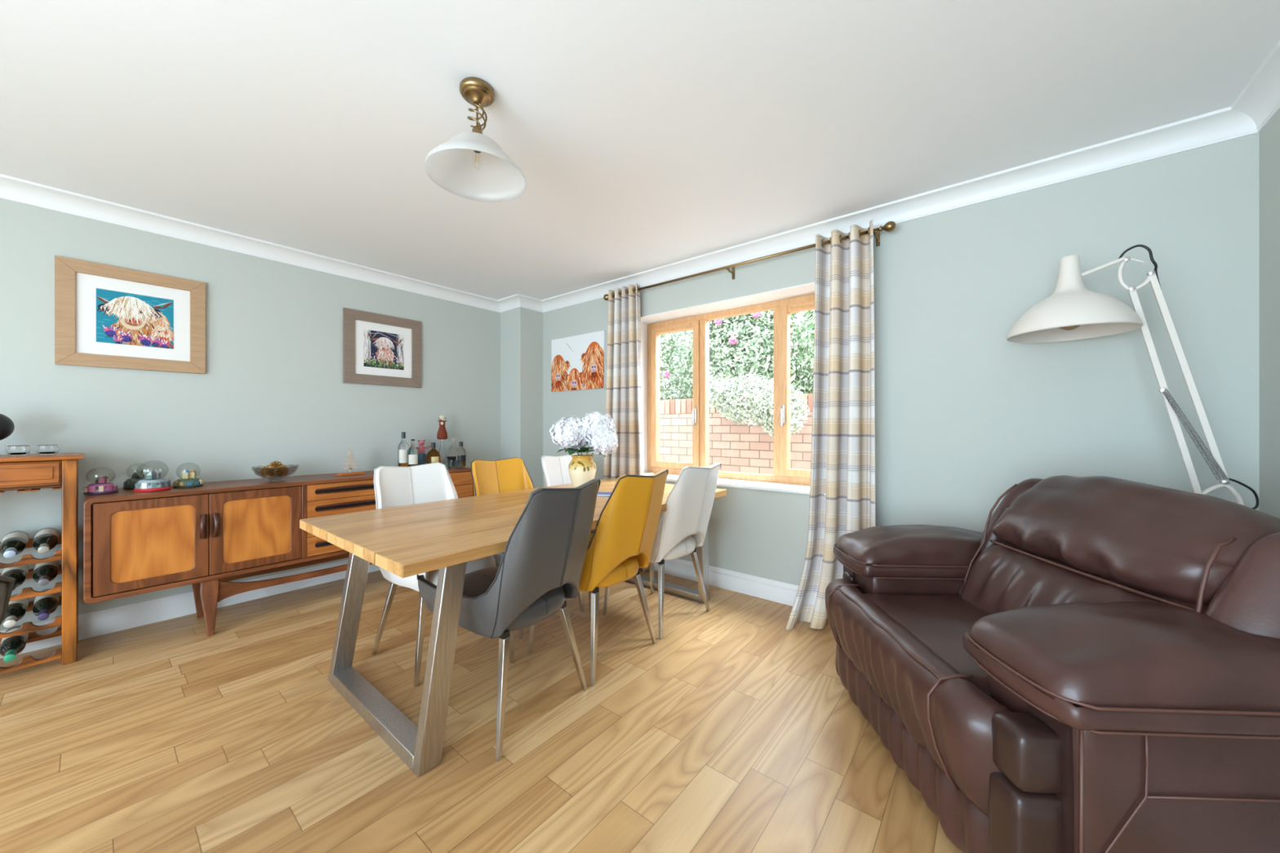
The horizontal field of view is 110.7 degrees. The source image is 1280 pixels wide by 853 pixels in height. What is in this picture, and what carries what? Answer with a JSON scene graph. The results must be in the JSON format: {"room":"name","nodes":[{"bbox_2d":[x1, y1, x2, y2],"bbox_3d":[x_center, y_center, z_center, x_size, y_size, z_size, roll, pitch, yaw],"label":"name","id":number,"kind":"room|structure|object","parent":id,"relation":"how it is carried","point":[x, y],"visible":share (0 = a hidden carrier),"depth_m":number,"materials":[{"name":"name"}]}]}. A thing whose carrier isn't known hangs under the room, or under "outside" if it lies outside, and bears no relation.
{"room":"dining room","nodes":[
{"label":"dining room","id":0,"kind":"room"},
{"bbox_2d":[0,198,500,631],"bbox_3d":[-3.041,-0.039,2.538,0.200,2.378,6.135,0,0,39],"label":"wall","id":1,"kind":"structure","parent":0,"point":[272,388],"depth_m":2.83,"materials":[{"name":"grey paint"}]},
{"bbox_2d":[54,255,205,373],"bbox_3d":[-2.892,-0.613,2.543,0.022,0.569,0.568,0,0,39],"label":"picture frame","id":2,"kind":"object","parent":1,"relation":"attached to","point":[106,315],"visible":1,"depth_m":2.51,"materials":[{"name":"brown wood"}]},
{"bbox_2d":[96,288,173,349],"bbox_3d":[-2.892,-0.613,2.543,0.002,0.295,0.294,0,0,39],"label":"print","id":3,"kind":"object","parent":2,"relation":"attached to","point":[126,318],"depth_m":2.54,"materials":[{"name":"multicoloured paper"}]},
{"bbox_2d":[0,559,380,658],"bbox_3d":[-3.134,1.083,2.248,0.018,0.133,5.567,0,0,39],"label":"baseboard","id":4,"kind":"structure","parent":1,"relation":"attached to","point":[102,622],"depth_m":2.60,"materials":[{"name":"white paint"}]},
{"bbox_2d":[0,173,500,312],"bbox_3d":[-3.106,-1.183,2.226,0.090,0.091,5.567,0,0,39],"label":"trim","id":5,"kind":"structure","parent":1,"relation":"attached to","point":[12,188],"depth_m":2.76,"materials":[{"name":"white paint"}]},
{"bbox_2d":[342,307,421,387],"bbox_3d":[-2.062,-0.616,3.573,0.022,0.567,0.577,0,0,39],"label":"picture frame","id":6,"kind":"object","parent":1,"relation":"attached to","point":[379,349],"visible":1,"depth_m":3.54,"materials":[{"name":"beige wood"}]},
{"bbox_2d":[364,328,404,369],"bbox_3d":[-2.062,-0.616,3.573,0.001,0.291,0.301,0,0,39],"label":"print","id":7,"kind":"object","parent":6,"relation":"attached to","point":[384,349],"depth_m":3.57,"materials":[{"name":"multicoloured paper"}]},
{"bbox_2d":[0,568,963,852],"bbox_3d":[-1.153,1.180,1.016,5.050,0.060,6.135,0,0,39],"label":"floor","id":8,"kind":"structure","parent":0,"point":[736,731],"depth_m":1.60,"materials":[{"name":"brown wood"}]},
{"bbox_2d":[0,575,15,625],"bbox_3d":[-1.201,0.681,0.440,0.682,0.938,0.492,0,0,-6],"label":"dining chair","id":9,"kind":"object","parent":8,"relation":"on","point":[6,584],"visible":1,"depth_m":0.66,"materials":[{"name":"grey leather"}]},
{"bbox_2d":[0,453,84,673],"bbox_3d":[-3.009,0.644,2.066,0.351,1.012,0.520,0,0,39],"label":"wine rack","id":10,"kind":"object","parent":8,"relation":"on","point":[28,473],"visible":0.93,"depth_m":2.13,"materials":[{"name":"brown wood"}]},
{"bbox_2d":[0,413,14,439],"bbox_3d":[-3.038,0.020,2.063,0.142,0.236,0.142,0,0,39],"label":"decanter","id":11,"kind":"object","parent":10,"relation":"on","point":[6,424],"visible":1,"depth_m":2.08,"materials":[{"name":"black glass"}]},
{"bbox_2d":[0,625,28,662],"bbox_3d":[-2.992,1.037,2.113,0.321,0.090,0.076,0,0,39],"label":"wine bottle","id":12,"kind":"object","parent":10,"relation":"in","point":[10,646],"visible":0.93,"depth_m":2.08,"materials":[{"name":"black glass"}]},
{"bbox_2d":[0,530,29,558],"bbox_3d":[-2.992,0.564,2.113,0.321,0.090,0.076,0,0,39],"label":"wine bottle","id":13,"kind":"object","parent":10,"relation":"in","point":[14,543],"visible":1,"depth_m":2.09,"materials":[{"name":"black glass"}]},
{"bbox_2d":[0,561,29,591],"bbox_3d":[-2.992,0.718,2.113,0.321,0.090,0.076,0,0,39],"label":"wine bottle","id":14,"kind":"object","parent":10,"relation":"in","point":[20,573],"visible":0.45,"depth_m":2.10,"materials":[{"name":"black glass"}]},
{"bbox_2d":[2,594,29,627],"bbox_3d":[-2.992,0.880,2.113,0.321,0.090,0.076,0,0,39],"label":"wine bottle","id":15,"kind":"object","parent":10,"relation":"in","point":[16,610],"visible":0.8,"depth_m":2.08,"materials":[{"name":"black glass"}]},
{"bbox_2d":[5,445,31,455],"bbox_3d":[-2.986,0.115,2.127,0.072,0.046,0.072,0,0,39],"label":"glass","id":16,"kind":"object","parent":10,"relation":"on","point":[11,450],"visible":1,"depth_m":2.11,"materials":[{"name":"white"}]},
{"bbox_2d":[31,588,59,620],"bbox_3d":[-2.934,0.880,2.185,0.321,0.090,0.076,0,0,39],"label":"wine bottle","id":17,"kind":"object","parent":10,"relation":"in","point":[44,606],"visible":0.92,"depth_m":2.15,"materials":[{"name":"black glass"}]},
{"bbox_2d":[31,527,59,553],"bbox_3d":[-2.934,0.564,2.185,0.321,0.090,0.076,0,0,39],"label":"wine bottle","id":18,"kind":"object","parent":10,"relation":"in","point":[45,540],"visible":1,"depth_m":2.16,"materials":[{"name":"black glass"}]},
{"bbox_2d":[31,557,59,586],"bbox_3d":[-2.934,0.718,2.185,0.321,0.090,0.076,0,0,39],"label":"wine bottle","id":19,"kind":"object","parent":10,"relation":"in","point":[43,573],"visible":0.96,"depth_m":2.15,"materials":[{"name":"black glass"}]},
{"bbox_2d":[35,444,59,454],"bbox_3d":[-2.934,0.115,2.192,0.072,0.046,0.072,0,0,39],"label":"glass","id":20,"kind":"object","parent":10,"relation":"on","point":[40,449],"visible":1,"depth_m":2.17,"materials":[{"name":"white"}]},
{"bbox_2d":[83,466,474,636],"bbox_3d":[-2.171,0.749,3.039,0.480,0.803,2.052,0,0,39],"label":"sideboard","id":21,"kind":"object","parent":8,"relation":"on","point":[212,535],"visible":0.62,"depth_m":2.47,"materials":[{"name":"brown wood"}]},
{"bbox_2d":[83,466,118,495],"bbox_3d":[-2.782,0.278,2.285,0.117,0.138,0.117,0,0,39],"label":"snow globe","id":22,"kind":"object","parent":21,"relation":"on","point":[102,486],"visible":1,"depth_m":2.26,"materials":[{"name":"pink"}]},
{"bbox_2d":[122,462,151,489],"bbox_3d":[-2.810,0.276,2.481,0.117,0.142,0.117,0,0,39],"label":"snow globe","id":23,"kind":"object","parent":21,"relation":"on","point":[129,484],"visible":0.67,"depth_m":2.44,"materials":[{"name":"grey"}]},
{"bbox_2d":[133,460,171,492],"bbox_3d":[-2.643,0.265,2.402,0.140,0.162,0.140,0,0,39],"label":"snow globe","id":24,"kind":"object","parent":21,"relation":"on","point":[153,482],"visible":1,"depth_m":2.37,"materials":[{"name":"red"}]},
{"bbox_2d":[172,464,203,488],"bbox_3d":[-2.598,0.277,2.546,0.127,0.139,0.127,0,0,39],"label":"snow globe","id":25,"kind":"object","parent":21,"relation":"on","point":[188,479],"visible":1,"depth_m":2.52,"materials":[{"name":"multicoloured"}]},
{"bbox_2d":[251,464,298,480],"bbox_3d":[-2.335,0.299,2.839,0.235,0.094,0.235,0,0,39],"label":"crystal bowl","id":26,"kind":"object","parent":21,"relation":"on","point":[285,464],"visible":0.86,"depth_m":2.85,"materials":[{"name":"glass"}]},
{"bbox_2d":[259,465,269,477],"bbox_3d":[-2.364,0.285,2.804,0.074,0.074,0.075,0,0,43],"label":"cone","id":27,"kind":"object","parent":26,"relation":"in","point":[261,470],"visible":0.37,"depth_m":2.78,"materials":[{"name":"brown plant"}]},
{"bbox_2d":[263,466,278,477],"bbox_3d":[-2.318,0.284,2.781,0.075,0.075,0.076,0,0,-27],"label":"cone","id":28,"kind":"object","parent":26,"relation":"in","point":[269,472],"visible":0.98,"depth_m":2.77,"materials":[{"name":"brown plant"}]},
{"bbox_2d":[268,460,283,468],"bbox_3d":[-2.336,0.256,2.839,0.075,0.075,0.074,0,0,40],"label":"cone","id":29,"kind":"object","parent":26,"relation":"in","point":[276,464],"visible":0.61,"depth_m":2.83,"materials":[{"name":"brown plant"}]},
{"bbox_2d":[275,465,288,476],"bbox_3d":[-2.288,0.284,2.826,0.075,0.075,0.075,0,0,26],"label":"cone","id":30,"kind":"object","parent":26,"relation":"in","point":[282,470],"visible":0.99,"depth_m":2.81,"materials":[{"name":"brown plant"}]},
{"bbox_2d":[335,447,364,475],"bbox_3d":[-2.072,0.246,3.166,0.056,0.201,0.164,0,0,39],"label":"tree ornament","id":31,"kind":"object","parent":21,"relation":"on","point":[350,456],"visible":1,"depth_m":3.16,"materials":[{"name":"white wood"}]},
{"bbox_2d":[398,431,408,466],"bbox_3d":[-1.873,0.196,3.507,0.077,0.302,0.076,0,0,39],"label":"bottle","id":32,"kind":"object","parent":21,"relation":"on","point":[403,447],"visible":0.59,"depth_m":3.48,"materials":[{"name":"clear glass"}]},
{"bbox_2d":[407,439,417,466],"bbox_3d":[-1.798,0.224,3.505,0.073,0.246,0.072,0,0,39],"label":"bottle","id":33,"kind":"object","parent":21,"relation":"on","point":[412,454],"visible":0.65,"depth_m":3.48,"materials":[{"name":"clear glass"}]},
{"bbox_2d":[417,453,426,465],"bbox_3d":[-1.823,0.286,3.698,0.072,0.120,0.072,0,0,39],"label":"tin","id":34,"kind":"object","parent":21,"relation":"on","point":[421,457],"visible":0.5,"depth_m":3.67,"materials":[{"name":"blue"}]},
{"bbox_2d":[415,440,430,453],"bbox_3d":[-1.826,0.170,3.700,0.059,0.113,0.148,0,0,39],"label":"pig","id":35,"kind":"object","parent":34,"relation":"on","point":[421,448],"visible":0.98,"depth_m":3.68},
{"bbox_2d":[426,442,440,463],"bbox_3d":[-1.704,0.239,3.654,0.109,0.215,0.108,0,0,39],"label":"bottle","id":36,"kind":"object","parent":21,"relation":"on","point":[433,455],"visible":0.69,"depth_m":3.62,"materials":[{"name":"orange glass"}]},
{"bbox_2d":[439,439,447,463],"bbox_3d":[-1.709,0.222,3.824,0.110,0.250,0.110,0,0,39],"label":"flask","id":37,"kind":"object","parent":21,"relation":"on","point":[442,451],"visible":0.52,"depth_m":3.81,"materials":[{"name":"white"}]},
{"bbox_2d":[436,415,447,439],"bbox_3d":[-1.709,0.009,3.824,0.084,0.206,0.084,0,0,39],"label":"cow","id":38,"kind":"object","parent":37,"relation":"on","point":[442,433],"visible":1,"depth_m":3.80},
{"bbox_2d":[443,460,448,468],"bbox_3d":[-1.606,0.314,3.664,0.038,0.066,0.038,0,0,39],"label":"shot glass","id":39,"kind":"object","parent":21,"relation":"on","point":[445,462],"visible":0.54,"depth_m":3.65,"materials":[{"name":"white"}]},
{"bbox_2d":[448,460,453,468],"bbox_3d":[-1.562,0.314,3.655,0.038,0.066,0.038,0,0,39],"label":"shot glass","id":40,"kind":"object","parent":21,"relation":"on","point":[450,462],"visible":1,"depth_m":3.64,"materials":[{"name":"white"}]},
{"bbox_2d":[446,456,456,460],"bbox_3d":[-1.626,0.304,3.831,0.082,0.085,0.082,0,0,-29],"label":"bowl","id":41,"kind":"object","parent":21,"relation":"on","point":[449,458],"visible":0.35,"depth_m":3.80,"materials":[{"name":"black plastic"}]},
{"bbox_2d":[448,438,457,456],"bbox_3d":[-1.647,0.228,3.916,0.072,0.238,0.072,0,0,39],"label":"glass decanter","id":42,"kind":"object","parent":21,"relation":"on","point":[453,449],"visible":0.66,"depth_m":3.89,"materials":[{"name":"white"}]},
{"bbox_2d":[453,460,457,468],"bbox_3d":[-1.537,0.314,3.686,0.038,0.066,0.038,0,0,39],"label":"shot glass","id":43,"kind":"object","parent":21,"relation":"on","point":[455,462],"visible":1,"depth_m":3.67,"materials":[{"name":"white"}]},
{"bbox_2d":[457,459,462,467],"bbox_3d":[-1.513,0.314,3.716,0.038,0.066,0.038,0,0,39],"label":"shot glass","id":44,"kind":"object","parent":21,"relation":"on","point":[460,461],"visible":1,"depth_m":3.70,"materials":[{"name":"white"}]},
{"bbox_2d":[456,441,466,466],"bbox_3d":[-1.544,0.239,3.820,0.079,0.215,0.078,0,0,39],"label":"bottle","id":45,"kind":"object","parent":21,"relation":"on","point":[460,452],"visible":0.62,"depth_m":3.80,"materials":[{"name":"clear glass"}]},
{"bbox_2d":[371,462,500,687],"bbox_3d":[-1.063,0.681,2.314,0.682,0.938,0.492,0,0,39],"label":"dining chair","id":46,"kind":"object","parent":8,"relation":"on","point":[393,486],"visible":0.27,"depth_m":2.37,"materials":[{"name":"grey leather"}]},
{"bbox_2d":[416,479,600,761],"bbox_3d":[-0.509,0.681,1.820,0.682,0.938,0.493,0,0,31],"label":"dining chair","id":47,"kind":"object","parent":8,"relation":"on","point":[542,562],"visible":0.92,"depth_m":1.61,"materials":[{"name":"grey leather"}]},
{"bbox_2d":[499,630,510,639],"bbox_3d":[-0.498,0.763,1.627,0.026,0.026,0.026,0,0,31],"label":"socket","id":48,"kind":"object","parent":47,"relation":"attached to","point":[506,634],"depth_m":1.62,"materials":[{"name":"black plastic"}]},
{"bbox_2d":[561,600,566,608],"bbox_3d":[-0.333,0.763,1.897,0.026,0.026,0.026,0,0,31],"label":"socket","id":49,"kind":"object","parent":47,"relation":"attached to","point":[564,606],"depth_m":1.89,"materials":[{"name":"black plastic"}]},
{"bbox_2d":[299,478,726,777],"bbox_3d":[-0.477,0.784,2.462,1.046,0.732,2.057,0,0,39],"label":"dining table","id":50,"kind":"object","parent":8,"relation":"on","point":[404,541],"visible":0.65,"depth_m":1.72,"materials":[{"name":"brown wood"}]},
{"bbox_2d":[568,454,595,488],"bbox_3d":[-0.365,0.300,2.798,0.176,0.236,0.176,0,0,39],"label":"flower vase","id":51,"kind":"object","parent":50,"relation":"on","point":[582,469],"visible":0.72,"depth_m":2.73,"materials":[{"name":"yellow ceramic"}]},
{"bbox_2d":[549,411,618,456],"bbox_3d":[-0.341,0.123,2.793,0.398,0.433,0.378,0,0,39],"label":"bunch","id":52,"kind":"object","parent":51,"relation":"in","point":[593,430],"visible":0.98,"depth_m":2.71,"materials":[{"name":"white plant"}]},
{"bbox_2d":[596,492,611,497],"bbox_3d":[-0.210,0.410,2.680,0.110,0.015,0.080,0,0,10],"label":"notebook","id":53,"kind":"object","parent":50,"relation":"on","point":[599,494],"visible":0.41,"depth_m":2.65,"materials":[{"name":"blue paper"}]},
{"bbox_2d":[471,457,584,639],"bbox_3d":[-0.718,0.681,2.749,0.682,0.938,0.492,0,0,39],"label":"dining chair","id":54,"kind":"object","parent":8,"relation":"on","point":[511,474],"visible":0.12,"depth_m":2.93,"materials":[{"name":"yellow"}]},
{"bbox_2d":[541,453,595,531],"bbox_3d":[-0.373,0.681,3.178,0.682,0.938,0.492,0,0,39],"label":"dining chair","id":55,"kind":"object","parent":8,"relation":"on","point":[555,468],"visible":0.08,"depth_m":3.30,"materials":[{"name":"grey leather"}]},
{"bbox_2d":[527,469,668,686],"bbox_3d":[-0.202,0.681,2.261,0.682,0.938,0.492,0,0,37],"label":"dining chair","id":56,"kind":"object","parent":8,"relation":"on","point":[621,542],"visible":0.66,"depth_m":2.03,"materials":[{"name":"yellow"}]},
{"bbox_2d":[591,586,599,593],"bbox_3d":[-0.210,0.763,2.069,0.026,0.026,0.026,0,0,37],"label":"socket","id":57,"kind":"object","parent":56,"relation":"attached to","point":[596,590],"depth_m":2.06,"materials":[{"name":"black plastic"}]},
{"bbox_2d":[602,462,720,639],"bbox_3d":[0.141,0.681,2.690,0.682,0.938,0.492,0,0,41],"label":"dining chair","id":58,"kind":"object","parent":8,"relation":"on","point":[682,528],"visible":0.63,"depth_m":2.46,"materials":[{"name":"grey leather"}]},
{"bbox_2d":[657,559,664,564],"bbox_3d":[0.120,0.763,2.498,0.026,0.026,0.026,0,0,41],"label":"socket","id":59,"kind":"object","parent":58,"relation":"attached to","point":[662,562],"depth_m":2.49,"materials":[{"name":"black plastic"}]},
{"bbox_2d":[825,475,1279,852],"bbox_3d":[1.240,0.659,1.461,0.970,0.983,1.234,0,0,3],"label":"sofa","id":60,"kind":"object","parent":8,"relation":"on","point":[1095,668],"visible":1,"depth_m":1.04,"materials":[{"name":"brown leather"}]},
{"bbox_2d":[862,593,991,697],"bbox_3d":[1.131,0.740,1.449,0.656,0.192,0.656,0,0,3],"label":"seat cushion","id":61,"kind":"object","parent":60,"relation":"on","point":[932,627],"depth_m":1.44,"materials":[{"name":"brown leather"}]},
{"bbox_2d":[960,541,1208,614],"bbox_3d":[1.363,0.584,1.383,0.346,0.312,0.695,0,0,3],"label":"lumbar cushion","id":62,"kind":"object","parent":60,"relation":"on","point":[997,576],"depth_m":1.43,"materials":[{"name":"brown leather"}]},
{"bbox_2d":[1006,244,1258,509],"bbox_3d":[1.898,0.217,1.737,0.711,1.866,0.406,0,0,41],"label":"floor lamp","id":63,"kind":"object","parent":8,"relation":"on","point":[1073,312],"visible":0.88,"depth_m":1.72,"materials":[{"name":"white metal"}]},
{"bbox_2d":[500,306,542,488],"bbox_3d":[-1.182,-0.039,4.422,0.330,2.378,0.268,0,0,39],"label":"wall pier","id":64,"kind":"object","parent":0,"point":[521,328],"visible":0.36,"depth_m":4.32,"materials":[{"name":"grey paint"}]},
{"bbox_2d":[497,293,542,312],"bbox_3d":[-1.175,-1.183,4.359,0.420,0.091,0.358,0,0,39],"label":"trim","id":65,"kind":"structure","parent":64,"relation":"attached to","point":[517,300],"depth_m":4.26,"materials":[{"name":"white paint"}]},
{"bbox_2d":[0,0,1279,299],"bbox_3d":[-1.153,-1.278,1.016,5.050,0.100,6.135,0,0,39],"label":"ceiling","id":66,"kind":"structure","parent":0,"point":[642,135],"depth_m":1.71,"materials":[{"name":"white paint"}]},
{"bbox_2d":[424,76,526,202],"bbox_3d":[-0.592,-1.065,1.610,0.346,0.325,0.346,0,0,39],"label":"pendant light","id":67,"kind":"object","parent":66,"relation":"hanging from","point":[473,166],"visible":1,"depth_m":1.65,"materials":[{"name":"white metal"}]},
{"bbox_2d":[541,106,1259,586],"bbox_3d":[0.650,-0.039,3.252,4.650,2.378,0.390,0,0,39],"label":"wall","id":68,"kind":"structure","parent":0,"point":[966,414],"depth_m":2.14,"materials":[{"name":"grey paint"}]},
{"bbox_2d":[551,330,606,391],"bbox_3d":[-0.579,-0.588,4.090,0.704,0.504,0.027,0,0,39],"label":"picture","id":69,"kind":"object","parent":68,"relation":"attached to","point":[579,362],"visible":1,"depth_m":4.06,"materials":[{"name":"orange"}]},
{"bbox_2d":[647,558,799,606],"bbox_3d":[0.707,1.083,3.060,4.320,0.133,0.018,0,0,39],"label":"baseboard","id":70,"kind":"structure","parent":68,"relation":"attached to","point":[775,591],"depth_m":3.06,"materials":[{"name":"white paint"}]},
{"bbox_2d":[640,282,826,495],"bbox_3d":[0.688,-0.238,3.248,1.905,1.326,0.320,0,0,39],"label":"window","id":71,"kind":"structure","parent":68,"relation":"attached to","point":[700,324],"depth_m":3.41,"materials":[{"name":"brown wood"}]},
{"bbox_2d":[603,221,896,300],"bbox_3d":[0.563,-1.079,3.112,2.178,0.088,0.118,0,0,39],"label":"pole","id":72,"kind":"object","parent":68,"relation":"attached to","point":[890,226],"visible":0.73,"depth_m":2.85,"materials":[{"name":"gold metal"}]},
{"bbox_2d":[603,282,647,572],"bbox_3d":[-0.127,-0.001,3.629,0.487,2.272,0.109,0,0,39],"label":"curtain","id":73,"kind":"object","parent":72,"relation":"hanging from","point":[624,399],"visible":0.66,"depth_m":3.59,"materials":[{"name":"beige fabric"}]},
{"bbox_2d":[785,219,875,629],"bbox_3d":[1.078,-0.001,2.576,0.505,2.273,0.263,0,0,7],"label":"curtain","id":74,"kind":"object","parent":72,"relation":"hanging from","point":[842,460],"visible":0.88,"depth_m":2.56,"materials":[{"name":"beige fabric"}]},
{"bbox_2d":[1259,109,1279,518],"bbox_3d":[0.735,-0.039,-0.506,0.200,2.378,6.135,0,0,39],"label":"wall","id":75,"kind":"structure","parent":0,"point":[1269,135],"depth_m":1.65,"materials":[{"name":"grey paint"}]},
{"bbox_2d":[1231,40,1279,132],"bbox_3d":[0.528,-1.183,-0.532,0.090,0.091,5.835,0,0,39],"label":"trim","id":76,"kind":"structure","parent":75,"relation":"attached to","point":[1260,100],"depth_m":1.59,"materials":[{"name":"white paint"}]},
{"label":"outside","id":77,"kind":"structure","parent":0,"visible":0},
{"bbox_3d":[-1.946,1.350,1.569,23.000,0.100,28.000,0,0,39],"label":"ground","id":78,"kind":"structure","parent":77,"visible":0},
{"bbox_2d":[659,330,693,400],"bbox_3d":[0.065,-0.442,7.145,2.248,3.491,1.666,0,0,39],"label":"leafy shrub","id":79,"kind":"object","parent":78,"relation":"on","point":[667,353],"visible":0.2,"depth_m":6.48,"materials":[{"name":"green plant"}]},
{"bbox_2d":[653,393,813,485],"bbox_3d":[0.890,0.487,5.075,13.016,1.626,0.240,0,0,39],"label":"wall","id":80,"kind":"structure","parent":78,"relation":"on","point":[741,448],"depth_m":4.85,"materials":[{"name":"brick"}]},
{"bbox_2d":[709,373,809,437],"bbox_3d":[1.117,-0.210,4.454,1.153,0.666,0.379,0,0,39],"label":"shrub","id":81,"kind":"object","parent":80,"relation":"on","point":[762,402],"visible":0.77,"depth_m":4.36,"materials":[{"name":"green plant"}]},
{"bbox_2d":[659,309,814,398],"bbox_3d":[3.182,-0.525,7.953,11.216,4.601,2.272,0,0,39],"label":"hedge","id":82,"kind":"object","parent":78,"relation":"on","point":[807,312],"visible":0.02,"depth_m":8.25,"materials":[{"name":"green plant"}]},
{"bbox_2d":[793,310,814,392],"bbox_3d":[3.019,-0.329,4.718,2.682,3.265,1.588,0,0,39],"label":"leafy shrub","id":83,"kind":"object","parent":78,"relation":"on","point":[810,343],"visible":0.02,"depth_m":5.14,"materials":[{"name":"green plant"}]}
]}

